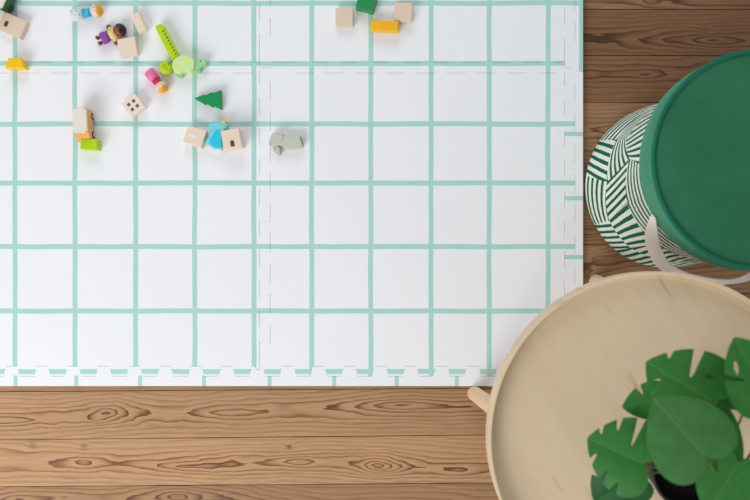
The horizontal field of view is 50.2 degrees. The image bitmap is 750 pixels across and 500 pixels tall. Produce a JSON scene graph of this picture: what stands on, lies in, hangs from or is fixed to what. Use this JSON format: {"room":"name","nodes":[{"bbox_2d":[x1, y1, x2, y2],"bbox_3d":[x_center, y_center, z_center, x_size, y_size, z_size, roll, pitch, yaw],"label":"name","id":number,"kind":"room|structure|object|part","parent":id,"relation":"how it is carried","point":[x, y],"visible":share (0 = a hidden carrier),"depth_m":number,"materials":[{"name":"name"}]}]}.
{"room":"children's room","nodes":[
{"label":"children's room","id":0,"kind":"room"},
{"bbox_2d":[0,0,749,499],"bbox_3d":[0.000,-0.004,1.621,3.400,0.019,3.260,0,90,0],"label":"floor","id":1,"kind":"structure","parent":0,"point":[57,442],"depth_m":1.61,"materials":[{"name":"brown wood"}]},
{"bbox_2d":[0,366,261,385],"bbox_3d":[-0.527,0.252,1.606,0.603,0.012,0.039,0,90,0],"label":"foam border","id":2,"kind":"object","parent":1,"relation":"on","point":[11,377],"visible":1,"depth_m":1.60,"materials":[{"name":"white plastic"}]},
{"bbox_2d":[0,0,574,375],"bbox_3d":[-0.214,-0.360,1.606,1.228,0.012,1.224,0,90,0],"label":"play mat","id":3,"kind":"object","parent":1,"relation":"on","point":[418,219],"depth_m":1.60,"materials":[{"name":"white plastic"}]},
{"bbox_2d":[0,0,14,12],"bbox_3d":[-0.729,-0.504,1.580,0.033,0.040,0.064,25,90,0],"label":"toy car","id":4,"kind":"object","parent":3,"relation":"on","point":[6,6],"visible":1,"depth_m":1.58,"materials":[{"name":"green paint"}]},
{"bbox_2d":[0,12,29,39],"bbox_3d":[-0.720,-0.446,1.593,0.050,0.014,0.038,24,90,0],"label":"block","id":5,"kind":"object","parent":3,"relation":"on","point":[10,24],"visible":1,"depth_m":1.59,"materials":[{"name":"beige wood"}]},
{"bbox_2d":[5,58,27,69],"bbox_3d":[-0.711,-0.369,1.589,0.038,0.022,0.020,0,90,0],"label":"block","id":6,"kind":"object","parent":3,"relation":"on","point":[12,63],"visible":1,"depth_m":1.58,"materials":[{"name":"yellow paint"}]},
{"bbox_2d":[72,108,94,142],"bbox_3d":[-0.576,-0.245,1.580,0.033,0.040,0.064,-2,90,0],"label":"toy car","id":7,"kind":"object","parent":3,"relation":"on","point":[83,118],"visible":1,"depth_m":1.56,"materials":[{"name":"orange paint"}]},
{"bbox_2d":[69,4,102,21],"bbox_3d":[-0.571,-0.471,1.588,0.063,0.026,0.026,-11,90,0],"label":"doll","id":8,"kind":"object","parent":3,"relation":"on","point":[95,10],"visible":1,"depth_m":1.58,"materials":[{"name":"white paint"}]},
{"bbox_2d":[80,139,100,150],"bbox_3d":[-0.564,-0.208,1.588,0.033,0.024,0.020,2,90,0],"label":"block","id":9,"kind":"object","parent":3,"relation":"on","point":[86,144],"visible":1,"depth_m":1.58,"materials":[{"name":"paint"}]},
{"bbox_2d":[95,23,126,45],"bbox_3d":[-0.524,-0.427,1.587,0.042,0.027,0.063,43,90,0],"label":"doll","id":10,"kind":"object","parent":3,"relation":"on","point":[119,30],"visible":1,"depth_m":1.58,"materials":[{"name":"purple paint"}]},
{"bbox_2d":[117,37,139,58],"bbox_3d":[-0.490,-0.403,1.591,0.036,0.017,0.036,-10,90,0],"label":"wooden block","id":11,"kind":"object","parent":3,"relation":"on","point":[128,47],"visible":1,"depth_m":1.58,"materials":[{"name":"brown wood"}]},
{"bbox_2d":[121,94,146,117],"bbox_3d":[-0.478,-0.286,1.591,0.034,0.018,0.034,-37,90,0],"label":"block","id":12,"kind":"object","parent":3,"relation":"on","point":[133,105],"visible":1,"depth_m":1.58,"materials":[{"name":"brown wood"}]},
{"bbox_2d":[131,12,148,34],"bbox_3d":[-0.468,-0.450,1.591,0.018,0.018,0.040,-24,90,0],"label":"wooden block","id":13,"kind":"object","parent":3,"relation":"on","point":[137,18],"visible":1,"depth_m":1.58,"materials":[{"name":"brown wood"}]},
{"bbox_2d":[145,68,167,92],"bbox_3d":[-0.432,-0.334,1.589,0.025,0.024,0.053,-40,90,0],"label":"doll","id":14,"kind":"object","parent":3,"relation":"on","point":[151,74],"visible":1,"depth_m":1.58,"materials":[{"name":"pink paint"}]},
{"bbox_2d":[159,61,172,75],"bbox_3d":[-0.415,-0.361,1.590,0.026,0.020,0.026,0,90,0],"label":"disc","id":15,"kind":"object","parent":3,"relation":"on","point":[165,67],"visible":0.98,"depth_m":1.58,"materials":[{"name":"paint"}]},
{"bbox_2d":[155,24,179,60],"bbox_3d":[-0.411,-0.412,1.590,0.017,0.020,0.075,-27,90,0],"label":"bar","id":16,"kind":"object","parent":3,"relation":"on","point":[166,39],"visible":0.94,"depth_m":1.58,"materials":[{"name":"paint"}]},
{"bbox_2d":[172,55,207,78],"bbox_3d":[-0.367,-0.364,1.589,0.068,0.022,0.042,0,90,0],"label":"turtle","id":17,"kind":"object","parent":3,"relation":"on","point":[182,65],"visible":1,"depth_m":1.58,"materials":[{"name":"green paint"}]},
{"bbox_2d":[183,125,207,148],"bbox_3d":[-0.356,-0.224,1.590,0.038,0.020,0.036,19,90,0],"label":"block","id":18,"kind":"object","parent":3,"relation":"on","point":[194,136],"visible":1,"depth_m":1.58,"materials":[{"name":"brown wood"}]},
{"bbox_2d":[194,90,221,109],"bbox_3d":[-0.332,-0.298,1.592,0.054,0.016,0.038,0,90,0],"label":"tree","id":19,"kind":"object","parent":3,"relation":"on","point":[214,99],"visible":1,"depth_m":1.58,"materials":[{"name":"green paint"}]},
{"bbox_2d":[205,120,228,150],"bbox_3d":[-0.315,-0.229,1.589,0.037,0.023,0.063,16,90,0],"label":"bird","id":20,"kind":"object","parent":3,"relation":"on","point":[214,141],"visible":0.97,"depth_m":1.58},
{"bbox_2d":[221,128,244,151],"bbox_3d":[-0.281,-0.218,1.582,0.036,0.035,0.037,-10,90,0],"label":"block","id":21,"kind":"object","parent":3,"relation":"on","point":[232,139],"visible":1,"depth_m":1.56,"materials":[{"name":"brown wood"}]},
{"bbox_2d":[269,133,303,155],"bbox_3d":[-0.177,-0.210,1.590,0.068,0.020,0.044,0,90,0],"label":"animal","id":22,"kind":"object","parent":3,"relation":"on","point":[295,142],"visible":1,"depth_m":1.58},
{"bbox_3d":[-0.196,-0.199,1.594,0.015,0.012,0.021,0,90,0],"label":"leg","id":23,"kind":"part","parent":22,"relation":"part of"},
{"bbox_2d":[335,8,352,27],"bbox_3d":[-0.061,-0.462,1.592,0.035,0.015,0.035,0,90,0],"label":"wooden block","id":24,"kind":"object","parent":3,"relation":"on","point":[343,16],"visible":1,"depth_m":1.58,"materials":[{"name":"beige wood"}]},
{"bbox_2d":[356,0,376,14],"bbox_3d":[-0.017,-0.490,1.588,0.036,0.024,0.034,15,90,0],"label":"block","id":25,"kind":"object","parent":3,"relation":"on","point":[366,6],"visible":1,"depth_m":1.58,"materials":[{"name":"paint"}]},
{"bbox_2d":[370,20,398,32],"bbox_3d":[0.019,-0.443,1.589,0.055,0.022,0.019,3,90,0],"label":"block","id":26,"kind":"object","parent":3,"relation":"on","point":[379,26],"visible":1,"depth_m":1.58,"materials":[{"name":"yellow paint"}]},
{"bbox_2d":[394,3,411,23],"bbox_3d":[0.056,-0.471,1.591,0.035,0.018,0.037,1,90,0],"label":"wooden block","id":27,"kind":"object","parent":3,"relation":"on","point":[402,12],"visible":0.93,"depth_m":1.58,"materials":[{"name":"beige wood"}]},
{"bbox_2d":[258,366,499,385],"bbox_3d":[0.091,0.252,1.606,0.650,0.012,0.039,0,90,0],"label":"foam border","id":28,"kind":"object","parent":1,"relation":"on","point":[318,377],"visible":0.72,"depth_m":1.60,"materials":[{"name":"white plastic"}]},
{"bbox_2d":[564,68,582,294],"bbox_3d":[0.398,-0.061,1.606,0.037,0.012,0.607,0,90,0],"label":"foam border","id":29,"kind":"object","parent":1,"relation":"on","point":[571,76],"visible":0.76,"depth_m":1.60,"materials":[{"name":"white plastic"}]},
{"bbox_2d":[564,0,582,71],"bbox_3d":[0.398,-0.663,1.606,0.037,0.012,0.617,0,90,0],"label":"foam border","id":30,"kind":"object","parent":1,"relation":"on","point":[573,50],"visible":1,"depth_m":1.60,"materials":[{"name":"white plastic"}]},
{"bbox_2d":[467,271,749,499],"bbox_3d":[0.420,0.283,1.403,0.503,0.421,0.503,0,90,0],"label":"tray table","id":31,"kind":"object","parent":1,"relation":"on","point":[570,373],"visible":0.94,"depth_m":1.21,"materials":[{"name":"brown wood"}]},
{"bbox_3d":[0.222,0.286,1.419,0.073,0.389,0.032,0,90,0],"label":"leg","id":32,"kind":"part","parent":31,"relation":"part of","materials":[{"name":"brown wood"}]},
{"bbox_3d":[0.441,0.086,1.419,0.032,0.389,0.073,7,90,0],"label":"leg","id":33,"kind":"part","parent":31,"relation":"part of","materials":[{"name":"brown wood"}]},
{"bbox_2d":[645,461,670,499],"bbox_3d":[0.440,0.308,1.163,0.108,0.098,0.108,0,90,0],"label":"pot","id":34,"kind":"object","parent":31,"relation":"on","point":[661,484],"depth_m":1.13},
{"bbox_2d":[587,337,749,499],"bbox_3d":[0.402,0.237,1.053,0.235,0.318,0.269,24,90,0],"label":"monstera","id":35,"kind":"object","parent":31,"relation":"on","point":[689,444],"visible":1,"depth_m":0.95,"materials":[{"name":"plant"}]},
{"bbox_3d":[0.382,0.296,1.077,0.104,0.102,0.021,17,90,0],"label":"stem","id":36,"kind":"part","parent":35,"relation":"part of","materials":[{"name":"plant"}]},
{"bbox_3d":[0.406,0.273,1.012,0.005,0.232,0.108,-40,90,0],"label":"stem","id":37,"kind":"part","parent":35,"relation":"part of","materials":[{"name":"green plant"}]},
{"bbox_2d":[585,49,749,284],"bbox_3d":[0.579,-0.129,1.403,0.336,0.419,0.352,34,90,0],"label":"storage box","id":38,"kind":"object","parent":1,"relation":"on","point":[667,186],"visible":0.98,"depth_m":1.20,"materials":[{"name":"green fabric"}]},
{"bbox_3d":[0.583,-0.135,1.233,0.336,0.058,0.336,0,90,0],"label":"lid","id":39,"kind":"part","parent":38,"relation":"part of","materials":[{"name":"green fabric"}]},
{"bbox_2d":[656,54,749,265],"bbox_3d":[0.583,-0.136,1.200,0.330,0.014,0.330,0,90,0],"label":"lid","id":40,"kind":"object","parent":38,"relation":"on","point":[703,126],"depth_m":1.20,"materials":[{"name":"green fabric"}]}
]}

